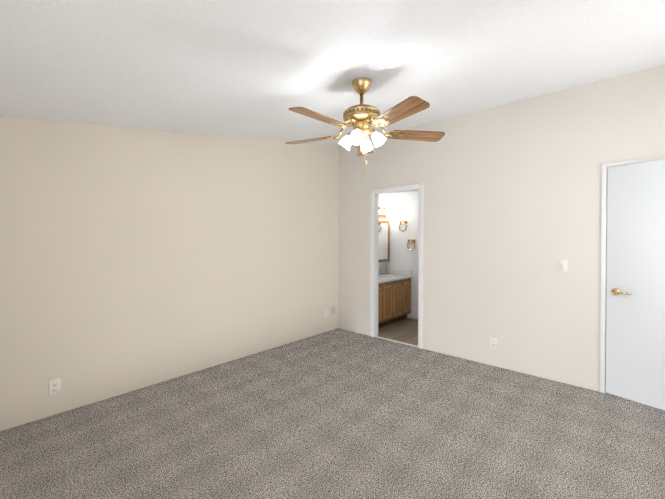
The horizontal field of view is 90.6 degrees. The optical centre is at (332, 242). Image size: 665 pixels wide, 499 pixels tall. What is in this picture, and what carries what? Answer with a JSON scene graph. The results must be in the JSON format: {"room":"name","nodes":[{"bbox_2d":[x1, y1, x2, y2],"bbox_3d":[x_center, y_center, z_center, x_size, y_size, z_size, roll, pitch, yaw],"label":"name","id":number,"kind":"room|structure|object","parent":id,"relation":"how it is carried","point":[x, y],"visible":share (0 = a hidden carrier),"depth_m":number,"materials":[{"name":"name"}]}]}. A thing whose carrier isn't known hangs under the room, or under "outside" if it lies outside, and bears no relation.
{"room":"empty bedroom","nodes":[
{"label":"empty bedroom","id":0,"kind":"room"},
{"bbox_2d":[0,116,385,430],"bbox_3d":[-0.908,-0.119,3.935,0.100,2.860,5.650,1,1,42],"label":"wall","id":1,"kind":"structure","parent":0,"point":[132,259],"depth_m":3.00,"materials":[{"name":"beige paint"}]},
{"bbox_2d":[49,378,60,395],"bbox_3d":[-2.129,1.111,2.524,0.008,0.116,0.072,1,1,42],"label":"outlet","id":2,"kind":"object","parent":1,"relation":"attached to","point":[54,386],"visible":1,"depth_m":2.52,"materials":[{"name":"white plastic"}]},
{"bbox_2d":[331,305,334,313],"bbox_3d":[0.014,1.001,4.872,0.018,0.125,0.100,1,1,42],"label":"outlet plate","id":3,"kind":"object","parent":1,"relation":"attached to","point":[333,309],"visible":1,"depth_m":4.87,"materials":[{"name":"grey plastic"}]},
{"bbox_2d":[378,220,389,261],"bbox_3d":[0.740,-0.016,5.595,0.100,0.720,0.702,1,1,42],"label":"mirror","id":4,"kind":"object","parent":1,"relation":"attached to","point":[383,240],"visible":0.52,"depth_m":5.69,"materials":[{"name":"brown wood"}]},
{"bbox_2d":[378,207,389,217],"bbox_3d":[0.759,-0.518,5.573,0.152,0.175,0.702,1,1,42],"label":"vanity light bar","id":5,"kind":"object","parent":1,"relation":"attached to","point":[383,212],"visible":0.48,"depth_m":5.72,"materials":[{"name":"white glass"}]},
{"bbox_2d":[0,328,664,498],"bbox_3d":[0.174,1.361,2.055,4.250,0.060,4.300,1,1,42],"label":"floor carpet","id":6,"kind":"object","parent":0,"point":[338,413],"visible":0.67,"depth_m":2.25,"materials":[{"name":"grey carpet"}]},
{"bbox_2d":[0,0,664,145],"bbox_3d":[0.850,-1.162,2.327,4.850,0.756,5.650,1,1,42],"label":"ceiling","id":7,"kind":"structure","parent":0,"point":[254,69],"depth_m":1.89,"materials":[{"name":"white paint"}]},
{"bbox_2d":[286,77,444,172],"bbox_3d":[0.175,-0.815,2.301,1.194,0.667,1.151,1,1,42],"label":"fan","id":8,"kind":"object","parent":7,"relation":"hanging from","point":[361,118],"visible":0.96,"depth_m":2.25,"materials":[{"name":"brown wood"}]},
{"bbox_2d":[375,318,417,346],"bbox_3d":[1.447,1.331,4.682,2.600,0.064,1.400,1,1,42],"label":"floor","id":9,"kind":"structure","parent":0,"point":[404,331],"depth_m":4.75,"materials":[{"name":"brown wood"}]},
{"bbox_2d":[378,269,411,327],"bbox_3d":[0.762,0.869,5.299,0.542,0.856,1.192,1,1,42],"label":"bathroom vanity","id":10,"kind":"object","parent":9,"relation":"on","point":[394,295],"visible":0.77,"depth_m":5.24,"materials":[{"name":"brown wood"}]},
{"bbox_2d":[386,191,418,318],"bbox_3d":[2.809,-0.123,4.307,4.900,2.860,0.100,1,1,42],"label":"wall","id":11,"kind":"structure","parent":0,"point":[402,206],"depth_m":5.65,"materials":[{"name":"paint"}]},
{"bbox_2d":[399,221,406,231],"bbox_3d":[1.213,-0.273,5.657,0.161,0.186,0.043,1,1,42],"label":"towel ring","id":12,"kind":"object","parent":11,"relation":"attached to","point":[403,222],"visible":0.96,"depth_m":5.64,"materials":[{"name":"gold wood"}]},
{"bbox_2d":[407,240,414,250],"bbox_3d":[1.327,0.049,5.556,0.161,0.186,0.043,1,1,42],"label":"towel ring","id":13,"kind":"object","parent":11,"relation":"attached to","point":[412,241],"visible":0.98,"depth_m":5.54,"materials":[{"name":"gold wood"}]},
{"bbox_2d":[338,64,664,391],"bbox_3d":[1.879,-0.113,3.395,4.750,2.860,0.100,1,1,42],"label":"wall","id":14,"kind":"structure","parent":0,"point":[511,204],"depth_m":3.35,"materials":[{"name":"beige paint"}]},
{"bbox_2d":[370,183,422,348],"bbox_3d":[0.852,0.292,4.333,0.795,2.030,0.128,1,1,42],"label":"trim","id":15,"kind":"structure","parent":14,"relation":"attached to","point":[374,200],"depth_m":4.51,"materials":[{"name":"white wood"}]},
{"bbox_2d":[490,337,496,348],"bbox_3d":[1.710,1.071,3.488,0.072,0.116,0.008,1,1,42],"label":"outlet","id":16,"kind":"object","parent":14,"relation":"attached to","point":[493,343],"visible":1,"depth_m":3.49,"materials":[{"name":"white plastic"}]},
{"bbox_2d":[558,259,567,271],"bbox_3d":[2.153,0.220,3.073,0.072,0.116,0.012,1,1,42],"label":"light switch","id":17,"kind":"object","parent":14,"relation":"attached to","point":[562,265],"visible":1,"depth_m":3.07,"materials":[{"name":"white plastic"}]},
{"bbox_2d":[600,156,664,392],"bbox_3d":[2.719,0.320,2.636,0.878,2.009,0.128,1,1,42],"label":"door frame","id":18,"kind":"structure","parent":14,"relation":"attached to","point":[604,171],"depth_m":2.87,"materials":[{"name":"white wood"}]},
{"bbox_2d":[606,159,664,410],"bbox_3d":[2.626,0.336,2.543,0.785,1.959,0.219,1,1,42],"label":"door","id":19,"kind":"structure","parent":14,"relation":"in","point":[635,331],"depth_m":2.70,"materials":[{"name":"white paint"}]}
]}

